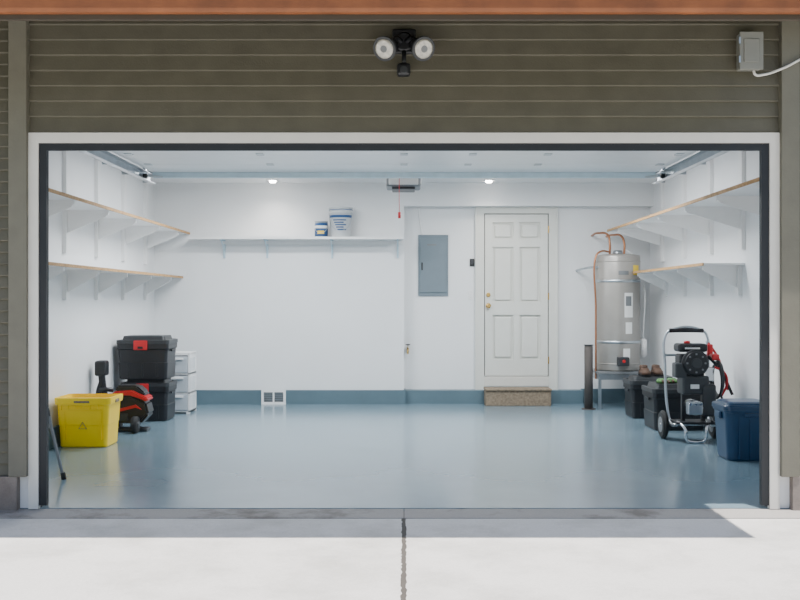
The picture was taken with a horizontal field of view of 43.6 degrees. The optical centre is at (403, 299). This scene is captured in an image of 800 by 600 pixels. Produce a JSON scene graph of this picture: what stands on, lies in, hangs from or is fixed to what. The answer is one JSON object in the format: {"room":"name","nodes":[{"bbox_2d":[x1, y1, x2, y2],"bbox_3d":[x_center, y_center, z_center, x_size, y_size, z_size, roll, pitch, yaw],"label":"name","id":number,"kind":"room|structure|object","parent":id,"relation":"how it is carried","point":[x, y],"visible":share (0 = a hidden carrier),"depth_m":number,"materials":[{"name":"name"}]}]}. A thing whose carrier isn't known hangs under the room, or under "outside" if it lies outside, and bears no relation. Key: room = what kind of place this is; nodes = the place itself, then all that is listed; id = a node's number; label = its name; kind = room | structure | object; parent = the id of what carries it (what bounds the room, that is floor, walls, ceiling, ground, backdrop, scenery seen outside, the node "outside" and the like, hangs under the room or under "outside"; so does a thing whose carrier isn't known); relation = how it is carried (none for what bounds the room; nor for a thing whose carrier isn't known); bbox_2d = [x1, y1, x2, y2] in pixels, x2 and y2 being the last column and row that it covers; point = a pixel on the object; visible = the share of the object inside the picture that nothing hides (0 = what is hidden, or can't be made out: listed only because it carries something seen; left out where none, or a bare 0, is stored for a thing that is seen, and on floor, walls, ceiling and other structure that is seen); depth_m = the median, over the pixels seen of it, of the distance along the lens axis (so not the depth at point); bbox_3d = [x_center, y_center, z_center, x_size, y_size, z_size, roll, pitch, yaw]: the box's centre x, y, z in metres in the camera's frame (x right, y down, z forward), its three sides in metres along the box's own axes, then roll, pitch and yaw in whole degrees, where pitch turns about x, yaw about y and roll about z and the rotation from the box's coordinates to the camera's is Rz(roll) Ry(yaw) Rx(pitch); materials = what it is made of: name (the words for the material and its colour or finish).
{"room":"residential driveway","nodes":[
{"label":"residential driveway","id":0,"kind":"room"},
{"bbox_2d":[49,151,153,427],"bbox_3d":[-3.280,-0.597,9.870,0.160,3.860,6.600,0,0,0],"label":"wall","id":1,"kind":"structure","parent":0,"point":[84,330],"depth_m":10.18,"materials":[{"name":"white paint"}]},
{"bbox_2d":[49,424,60,448],"bbox_3d":[-3.183,1.243,9.700,0.035,0.180,6.240,0,0,0],"label":"baseboard","id":2,"kind":"structure","parent":1,"relation":"attached to","point":[56,428],"depth_m":9.11,"materials":[{"name":"blue paint"}]},
{"bbox_2d":[49,262,182,299],"bbox_3d":[-3.015,-0.153,9.910,0.370,0.303,5.800,0,0,0],"label":"wall shelf","id":3,"kind":"object","parent":1,"relation":"attached to","point":[73,276],"visible":0.8,"depth_m":10.35,"materials":[{"name":"white wood"}]},
{"bbox_2d":[49,151,189,263],"bbox_3d":[-2.970,-0.971,9.910,0.460,1.058,5.800,0,0,0],"label":"wall shelf","id":4,"kind":"object","parent":1,"relation":"attached to","point":[77,212],"visible":0.73,"depth_m":10.34,"materials":[{"name":"white wood"}]},
{"bbox_2d":[146,384,176,420],"bbox_3d":[-2.850,1.134,11.190,0.529,0.397,0.451,0,0,0],"label":"tub","id":5,"kind":"object","parent":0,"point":[163,401],"depth_m":10.98,"materials":[{"name":"black plastic"}]},
{"bbox_2d":[154,183,403,389],"bbox_3d":[-1.600,-0.084,12.995,3.200,2.833,0.350,0,0,0],"label":"wall","id":6,"kind":"structure","parent":0,"point":[297,317],"depth_m":12.82,"materials":[{"name":"white paint"}]},
{"bbox_2d":[261,390,285,404],"bbox_3d":[-1.665,1.240,12.770,0.310,0.185,0.030,0,0,0],"label":"air vent","id":7,"kind":"object","parent":6,"relation":"attached to","point":[268,397],"visible":1,"depth_m":12.76,"materials":[{"name":"white plastic"}]},
{"bbox_2d":[186,237,402,257],"bbox_3d":[-1.365,-0.664,12.658,2.710,0.255,0.325,0,0,0],"label":"wall shelf","id":8,"kind":"object","parent":6,"relation":"attached to","point":[195,240],"visible":1,"depth_m":12.80,"materials":[{"name":"white wood"}]},
{"bbox_2d":[314,221,327,236],"bbox_3d":[-1.045,-0.890,12.627,0.176,0.200,0.180,0,0,0],"label":"paint can","id":9,"kind":"object","parent":8,"relation":"on","point":[321,227],"visible":0.99,"depth_m":12.56,"materials":[{"name":"metal"}]},
{"bbox_2d":[329,206,352,236],"bbox_3d":[-0.800,-0.981,12.650,0.306,0.380,0.306,0,0,0],"label":"paint bucket","id":10,"kind":"object","parent":8,"relation":"on","point":[340,217],"visible":0.98,"depth_m":12.53,"materials":[{"name":"white plastic"}]},
{"bbox_2d":[196,389,624,403],"bbox_3d":[0.000,1.243,12.902,6.330,0.180,0.235,0,0,0],"label":"baseboard","id":11,"kind":"structure","parent":6,"relation":"attached to","point":[202,396],"depth_m":12.79,"materials":[{"name":"blue paint"}]},
{"bbox_2d":[418,208,447,295],"bbox_3d":[0.379,-0.625,13.001,0.393,1.146,0.038,0,0,0],"label":"electrical panel","id":12,"kind":"object","parent":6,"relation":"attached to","point":[432,249],"visible":1,"depth_m":12.99,"materials":[{"name":"grey metal"}]},
{"bbox_2d":[484,214,484,375],"bbox_3d":[1.459,-0.067,13.018,0.838,2.110,0.003,0,0,0],"label":"door gap","id":13,"kind":"structure","parent":6,"relation":"in","point":[484,214],"depth_m":13.02,"materials":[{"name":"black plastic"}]},
{"bbox_2d":[485,214,547,375],"bbox_3d":[1.459,-0.065,13.002,0.816,2.095,0.036,0,0,0],"label":"door","id":14,"kind":"structure","parent":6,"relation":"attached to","point":[516,366],"depth_m":12.98,"materials":[{"name":"beige paint"}]},
{"bbox_2d":[495,249,510,299],"bbox_3d":[1.285,-0.327,13.002,0.210,0.660,0.024,0,0,0],"label":"panel","id":15,"kind":"object","parent":14,"relation":"attached to","point":[502,256],"visible":1,"depth_m":12.99,"materials":[{"name":"beige paint"}]},
{"bbox_2d":[495,317,510,356],"bbox_3d":[1.285,0.483,13.002,0.210,0.520,0.024,0,0,0],"label":"panel","id":16,"kind":"object","parent":14,"relation":"attached to","point":[502,324],"visible":1,"depth_m":12.99,"materials":[{"name":"beige paint"}]},
{"bbox_2d":[495,225,510,236],"bbox_3d":[1.285,-0.897,13.002,0.210,0.160,0.024,0,0,0],"label":"panel","id":17,"kind":"object","parent":14,"relation":"attached to","point":[500,230],"visible":1,"depth_m":12.99,"materials":[{"name":"beige paint"}]},
{"bbox_2d":[522,249,537,299],"bbox_3d":[1.635,-0.327,13.002,0.210,0.660,0.024,0,0,0],"label":"panel","id":18,"kind":"object","parent":14,"relation":"attached to","point":[529,256],"visible":1,"depth_m":12.99,"materials":[{"name":"beige paint"}]},
{"bbox_2d":[522,317,537,356],"bbox_3d":[1.635,0.483,13.002,0.210,0.520,0.024,0,0,0],"label":"panel","id":19,"kind":"object","parent":14,"relation":"attached to","point":[529,324],"visible":1,"depth_m":12.99,"materials":[{"name":"beige paint"}]},
{"bbox_2d":[522,225,537,236],"bbox_3d":[1.635,-0.897,13.002,0.210,0.160,0.024,0,0,0],"label":"panel","id":20,"kind":"object","parent":14,"relation":"attached to","point":[527,230],"visible":1,"depth_m":12.99,"materials":[{"name":"beige paint"}]},
{"bbox_2d":[475,207,557,389],"bbox_3d":[1.460,-0.025,12.990,1.070,2.375,0.060,0,0,0],"label":"frame back band","id":21,"kind":"object","parent":6,"relation":"attached to","point":[475,207],"visible":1,"depth_m":12.96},
{"bbox_2d":[484,376,548,386],"bbox_3d":[1.459,1.058,12.995,0.838,0.130,0.050,0,0,0],"label":"threshold","id":22,"kind":"object","parent":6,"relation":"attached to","point":[489,381],"visible":1,"depth_m":12.97,"materials":[{"name":"white paint"}]},
{"bbox_2d":[404,183,653,206],"bbox_3d":[1.600,-1.354,12.920,3.200,0.293,0.200,0,0,0],"label":"soffit","id":23,"kind":"structure","parent":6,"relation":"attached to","point":[430,194],"depth_m":12.82,"materials":[{"name":"white paint"}]},
{"bbox_2d":[108,151,699,182],"bbox_3d":[0.000,-1.535,9.870,6.400,0.070,6.600,0,0,0],"label":"ceiling","id":24,"kind":"structure","parent":0,"point":[155,180],"depth_m":12.55,"materials":[{"name":"white paint"}]},
{"bbox_2d":[267,179,278,182],"bbox_3d":[-1.640,-1.482,12.490,0.150,0.035,0.150,0,0,0],"label":"recessed light","id":25,"kind":"object","parent":24,"relation":"in","point":[269,180],"visible":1,"depth_m":12.45,"materials":[{"name":"white glass"}]},
{"bbox_2d":[386,178,420,217],"bbox_3d":[-0.005,-1.149,8.485,0.350,0.703,3.550,0,0,0],"label":"garage door opener","id":26,"kind":"object","parent":24,"relation":"hanging from","point":[394,184],"visible":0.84,"depth_m":9.86,"materials":[{"name":"grey plastic"}]},
{"bbox_2d":[389,178,417,184],"bbox_3d":[-0.005,-1.167,9.846,0.290,0.060,0.032,0,0,0],"label":"light","id":27,"kind":"object","parent":26,"relation":"attached to","point":[392,181],"depth_m":9.83,"materials":[{"name":"white plastic"}]},
{"bbox_2d":[118,154,689,163],"bbox_3d":[0.000,-1.190,8.292,4.600,0.045,0.604,0,0,0],"label":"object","id":28,"kind":"object","parent":26,"relation":"attached to","point":[137,158],"visible":0.71,"depth_m":8.25,"materials":[{"name":"metal"}]},
{"bbox_2d":[137,164,670,171],"bbox_3d":[0.000,-1.190,8.902,4.600,0.045,0.604,0,0,0],"label":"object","id":29,"kind":"object","parent":26,"relation":"attached to","point":[156,167],"visible":0.71,"depth_m":8.87,"materials":[{"name":"metal"}]},
{"bbox_2d":[152,172,655,177],"bbox_3d":[0.000,-1.143,9.170,4.600,0.048,0.060,0,0,0],"label":"strut","id":30,"kind":"object","parent":29,"relation":"attached to","point":[164,174],"visible":1,"depth_m":9.14,"materials":[{"name":"white metal"}]},
{"bbox_2d":[148,175,162,177],"bbox_3d":[-2.270,-1.129,9.140,0.142,0.025,0.020,0,0,-8],"label":"roller arm","id":31,"kind":"object","parent":30,"relation":"attached to","point":[155,176],"visible":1,"depth_m":9.13,"materials":[{"name":"metal"}]},
{"bbox_2d":[645,175,659,177],"bbox_3d":[2.270,-1.129,9.140,0.142,0.025,0.020,0,0,8],"label":"roller arm","id":32,"kind":"object","parent":30,"relation":"attached to","point":[650,176],"visible":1,"depth_m":9.13,"materials":[{"name":"metal"}]},
{"bbox_2d":[112,151,695,153],"bbox_3d":[0.000,-1.190,7.682,4.600,0.045,0.604,0,0,0],"label":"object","id":33,"kind":"object","parent":26,"relation":"attached to","point":[116,152],"visible":0.23,"depth_m":7.91,"materials":[{"name":"metal"}]},
{"bbox_2d":[483,179,494,182],"bbox_3d":[1.060,-1.482,12.490,0.150,0.035,0.150,0,0,0],"label":"recessed light","id":34,"kind":"object","parent":24,"relation":"in","point":[486,180],"visible":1,"depth_m":12.45,"materials":[{"name":"white glass"}]},
{"bbox_3d":[-2.405,-1.294,8.025,0.030,0.413,0.030,0,0,0],"label":"hanger","id":35,"kind":"object","parent":24,"relation":"hanging from","visible":0},
{"bbox_2d":[79,151,155,183],"bbox_3d":[-2.362,-1.131,8.110,0.055,0.079,2.600,0,0,0],"label":"track","id":36,"kind":"object","parent":35,"relation":"hanging from","point":[106,157],"visible":0.48,"depth_m":8.30,"materials":[{"name":"metal"}]},
{"bbox_3d":[2.405,-1.294,8.025,0.030,0.413,0.030,0,0,0],"label":"hanger","id":37,"kind":"object","parent":24,"relation":"hanging from","visible":0},
{"bbox_2d":[652,151,728,183],"bbox_3d":[2.362,-1.131,8.110,0.055,0.079,2.600,0,0,0],"label":"track","id":38,"kind":"object","parent":37,"relation":"hanging from","point":[701,157],"visible":0.48,"depth_m":8.32,"materials":[{"name":"metal"}]},
{"bbox_2d":[20,403,788,508],"bbox_3d":[0.000,1.393,9.720,6.400,0.120,6.620,0,0,0],"label":"floor","id":39,"kind":"structure","parent":0,"point":[213,456],"depth_m":8.15,"materials":[{"name":"blue paint"}]},
{"bbox_2d":[49,409,65,479],"bbox_3d":[-2.632,1.059,7.472,0.262,0.553,0.052,0,0,19],"label":"cane","id":40,"kind":"object","parent":39,"relation":"on","point":[63,474],"visible":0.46,"depth_m":7.45,"materials":[{"name":"grey metal"}]},
{"bbox_2d":[54,393,122,446],"bbox_3d":[-2.898,1.107,9.219,0.515,0.452,0.459,0,0,0],"label":"recycling bin","id":41,"kind":"object","parent":39,"relation":"on","point":[85,419],"visible":1,"depth_m":9.03,"materials":[{"name":"yellow plastic"}]},
{"bbox_2d":[95,360,153,432],"bbox_3d":[-2.845,0.976,10.207,0.587,0.715,0.409,0,0,26],"label":"lawn mower","id":42,"kind":"object","parent":39,"relation":"on","point":[136,407],"depth_m":10.09,"materials":[{"name":"plastic"}]},
{"bbox_2d":[120,414,127,420],"bbox_3d":[-2.820,1.178,10.065,0.080,0.070,0.014,0,0,0],"label":"vent grille","id":43,"kind":"object","parent":42,"relation":"attached to","point":[123,417],"depth_m":10.06,"materials":[{"name":"grey plastic"}]},
{"bbox_2d":[120,378,176,420],"bbox_3d":[-2.850,1.102,11.180,0.548,0.462,0.480,0,0,0],"label":"storage tote","id":44,"kind":"object","parent":39,"relation":"on","point":[162,392],"visible":0.51,"depth_m":10.98,"materials":[{"name":"black plastic"}]},
{"bbox_2d":[116,335,177,379],"bbox_3d":[-2.860,0.633,11.150,0.588,0.475,0.500,0,0,0],"label":"storage tote","id":45,"kind":"object","parent":44,"relation":"on","point":[141,357],"visible":1,"depth_m":10.94,"materials":[{"name":"black plastic"}]},
{"bbox_2d":[171,351,195,413],"bbox_3d":[-2.653,0.976,11.885,0.294,0.715,0.410,0,0,0],"label":"tower","id":46,"kind":"object","parent":39,"relation":"on","point":[185,368],"visible":0.68,"depth_m":11.71,"materials":[{"name":"white plastic"}]},
{"bbox_2d":[20,476,788,507],"bbox_3d":[0.000,-0.247,6.490,6.720,3.160,0.160,0,0,0],"label":"foundation","id":47,"kind":"object","parent":39,"relation":"on","point":[784,481],"visible":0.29,"depth_m":6.41,"materials":[{"name":"white paint"}]},
{"bbox_2d":[0,21,7,475],"bbox_3d":[-2.933,-0.343,6.396,0.855,2.931,0.024,0,0,0],"label":"siding","id":48,"kind":"object","parent":47,"relation":"attached to","point":[3,24],"visible":0.66,"depth_m":6.39,"materials":[{"name":"green paint"}]},
{"bbox_2d":[8,21,29,476],"bbox_3d":[-2.453,-0.342,6.373,0.115,2.930,0.067,0,0,0],"label":"post","id":49,"kind":"object","parent":47,"relation":"attached to","point":[18,31],"visible":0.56,"depth_m":6.34,"materials":[{"name":"green paint"}]},
{"bbox_2d":[28,133,779,508],"bbox_3d":[0.000,0.133,6.393,4.790,2.400,0.035,0,0,0],"label":"door frame","id":50,"kind":"structure","parent":47,"relation":"attached to","point":[34,139],"depth_m":6.38,"materials":[{"name":"white paint"}]},
{"bbox_2d":[39,143,768,504],"bbox_3d":[0.000,0.155,6.406,4.666,2.315,0.032,0,0,0],"label":"seal","id":51,"kind":"object","parent":50,"relation":"attached to","point":[44,148],"visible":1,"depth_m":6.39,"materials":[{"name":"black rubber"}]},
{"bbox_2d":[40,151,767,507],"bbox_3d":[0.000,0.168,6.497,4.690,2.330,0.147,0,0,0],"label":"liner","id":52,"kind":"object","parent":47,"relation":"attached to","point":[48,151],"visible":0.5,"depth_m":6.57,"materials":[{"name":"black rubber"}]},
{"bbox_2d":[29,21,778,132],"bbox_3d":[0.000,-1.440,6.396,4.790,0.735,0.024,0,0,0],"label":"siding","id":53,"kind":"object","parent":47,"relation":"attached to","point":[86,76],"visible":0.84,"depth_m":6.39,"materials":[{"name":"green paint"}]},
{"bbox_2d":[373,29,434,76],"bbox_3d":[0.000,-1.569,6.271,0.386,0.315,0.227,0,0,0],"label":"floodlight","id":54,"kind":"object","parent":53,"relation":"attached to","point":[403,41],"visible":1,"depth_m":6.22,"materials":[{"name":"black plastic"}]},
{"bbox_2d":[373,36,398,60],"bbox_3d":[-0.112,-1.567,6.253,0.162,0.160,0.190,0,0,0],"label":"lamp","id":55,"kind":"object","parent":54,"relation":"attached to","point":[385,48],"depth_m":6.20,"materials":[{"name":"white plastic"}]},
{"bbox_2d":[409,36,434,60],"bbox_3d":[0.112,-1.567,6.253,0.162,0.160,0.190,0,0,0],"label":"lamp","id":56,"kind":"object","parent":54,"relation":"attached to","point":[422,48],"depth_m":6.20,"materials":[{"name":"white plastic"}]},
{"bbox_2d":[736,32,799,76],"bbox_3d":[2.406,-1.555,6.338,0.593,0.274,0.092,0,0,0],"label":"junction box","id":57,"kind":"object","parent":53,"relation":"attached to","point":[749,45],"visible":1,"depth_m":6.30,"materials":[{"name":"metal"}]},
{"bbox_2d":[778,21,799,476],"bbox_3d":[2.453,-0.342,6.373,0.115,2.930,0.067,0,0,0],"label":"post","id":58,"kind":"object","parent":47,"relation":"attached to","point":[789,31],"visible":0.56,"depth_m":6.34,"materials":[{"name":"green paint"}]},
{"bbox_2d":[483,387,551,405],"bbox_3d":[1.440,1.226,12.704,0.840,0.215,0.309,0,0,0],"label":"step","id":59,"kind":"structure","parent":39,"relation":"on","point":[493,396],"depth_m":12.57,"materials":[{"name":"beige stone"}]},
{"bbox_2d":[582,344,595,409],"bbox_3d":[2.250,0.938,12.190,0.170,0.790,0.170,0,0,0],"label":"bollard","id":60,"kind":"object","parent":39,"relation":"on","point":[588,348],"visible":1,"depth_m":12.15,"materials":[{"name":"metal"}]},
{"bbox_2d":[575,232,646,378],"bbox_3d":[2.533,0.054,12.604,0.651,1.837,1.022,0,0,-33],"label":"water heater","id":61,"kind":"object","parent":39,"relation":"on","point":[619,346],"visible":0.98,"depth_m":12.24,"materials":[{"name":"grey metal"}]},
{"bbox_2d":[612,250,622,253],"bbox_3d":[2.665,-0.592,12.470,0.140,0.050,0.140,0,0,0],"label":"hood","id":62,"kind":"object","parent":61,"relation":"attached to","point":[615,251],"depth_m":12.42,"materials":[{"name":"metal"}]},
{"bbox_2d":[593,368,650,408],"bbox_3d":[2.690,1.103,12.470,0.660,0.460,0.600,0,0,0],"label":"stand","id":63,"kind":"object","parent":39,"relation":"on","point":[601,374],"depth_m":12.19,"materials":[{"name":"grey metal"}]},
{"bbox_2d":[623,375,672,418],"bbox_3d":[2.820,1.099,11.430,0.568,0.468,0.440,0,0,0],"label":"storage tote","id":64,"kind":"object","parent":39,"relation":"on","point":[634,398],"visible":0.39,"depth_m":11.24,"materials":[{"name":"black plastic"}]},
{"bbox_2d":[641,381,703,430],"bbox_3d":[2.810,1.099,10.430,0.568,0.468,0.520,0,0,0],"label":"storage tote","id":65,"kind":"object","parent":39,"relation":"on","point":[654,395],"visible":0.59,"depth_m":10.19,"materials":[{"name":"black plastic"}]},
{"bbox_2d":[656,378,676,382],"bbox_3d":[2.756,0.840,10.393,0.257,0.043,0.257,0,0,0],"label":"gloves","id":66,"kind":"object","parent":65,"relation":"on","point":[659,380],"visible":0.72,"depth_m":10.35,"materials":[{"name":"green fabric"}]},
{"bbox_2d":[657,326,732,443],"bbox_3d":[2.783,0.793,9.511,0.640,1.088,0.508,0,0,0],"label":"washer","id":67,"kind":"object","parent":39,"relation":"on","point":[693,372],"visible":0.97,"depth_m":9.40,"materials":[{"name":"plastic"}]},
{"bbox_2d":[712,398,758,460],"bbox_3d":[2.860,1.087,8.437,0.444,0.492,0.423,0,0,0],"label":"plastic storage bin","id":68,"kind":"object","parent":39,"relation":"on","point":[736,419],"visible":0.66,"depth_m":8.27,"materials":[{"name":"blue plastic"}]},
{"bbox_2d":[404,207,649,388],"bbox_3d":[1.600,-0.084,13.095,3.200,2.833,0.150,0,0,0],"label":"wall back recess","id":69,"kind":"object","parent":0,"point":[439,331],"depth_m":13.02,"materials":[{"name":"white paint"}]},
{"bbox_2d":[477,208,555,389],"bbox_3d":[1.460,-0.017,12.995,1.040,2.360,0.050,0,0,0],"label":"frame","id":70,"kind":"object","parent":69,"relation":"attached to","point":[551,212],"depth_m":12.97,"materials":[{"name":"beige paint"}]},
{"bbox_2d":[623,382,643,418],"bbox_3d":[2.820,1.132,11.430,0.549,0.402,0.431,0,0,0],"label":"tub","id":71,"kind":"object","parent":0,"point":[634,398],"depth_m":11.23,"materials":[{"name":"black plastic"}]},
{"bbox_2d":[650,151,758,399],"bbox_3d":[3.280,-0.597,9.870,0.160,3.860,6.600,0,0,0],"label":"wall","id":72,"kind":"structure","parent":0,"point":[730,321],"depth_m":10.18,"materials":[{"name":"white paint"}]},
{"bbox_2d":[607,151,758,260],"bbox_3d":[2.900,-0.989,9.910,0.600,1.023,5.800,0,0,0],"label":"wall shelf","id":73,"kind":"object","parent":72,"relation":"attached to","point":[729,206],"visible":0.75,"depth_m":10.34,"materials":[{"name":"white wood"}]},
{"bbox_2d":[633,263,744,295],"bbox_3d":[3.000,-0.199,10.845,0.400,0.303,2.930,0,0,0],"label":"wall shelf","id":74,"kind":"object","parent":72,"relation":"attached to","point":[703,274],"visible":1,"depth_m":10.37,"materials":[{"name":"white wood"}]},
{"bbox_3d":[-0.810,-2.117,9.345,5.880,1.140,8.130,0,0,0],"label":"roof","id":75,"kind":"structure","parent":0,"visible":0},
{"bbox_2d":[0,0,799,13],"bbox_3d":[-0.800,-1.598,5.230,5.900,0.198,0.040,0,0,0],"label":"fascia","id":76,"kind":"object","parent":75,"relation":"attached to","point":[6,6],"visible":1,"depth_m":5.21,"materials":[{"name":"paint"}]},
{"bbox_2d":[0,14,799,20],"bbox_3d":[-0.800,-1.585,5.265,5.900,0.224,0.030,0,0,0],"label":"soffit","id":77,"kind":"object","parent":75,"relation":"attached to","point":[3,17],"visible":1,"depth_m":5.25,"materials":[{"name":"brown wood"}]},
{"label":"outside","id":78,"kind":"structure","parent":0,"visible":0},
{"bbox_2d":[0,509,799,599],"bbox_3d":[0.000,1.405,3.410,14.000,0.136,12.000,0,0,0],"label":"driveway","id":79,"kind":"structure","parent":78,"point":[46,554],"depth_m":5.26,"materials":[{"name":"concrete"}]},
{"bbox_2d":[0,476,19,510],"bbox_3d":[-2.920,1.253,6.379,0.920,0.260,0.058,0,0,0],"label":"foundation","id":80,"kind":"object","parent":79,"relation":"on","point":[9,486],"visible":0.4,"depth_m":6.35,"materials":[{"name":"concrete"}]},
{"bbox_2d":[789,477,799,510],"bbox_3d":[2.925,1.253,6.379,0.910,0.260,0.058,0,0,0],"label":"foundation","id":81,"kind":"object","parent":79,"relation":"on","point":[794,482],"visible":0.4,"depth_m":6.35,"materials":[{"name":"concrete"}]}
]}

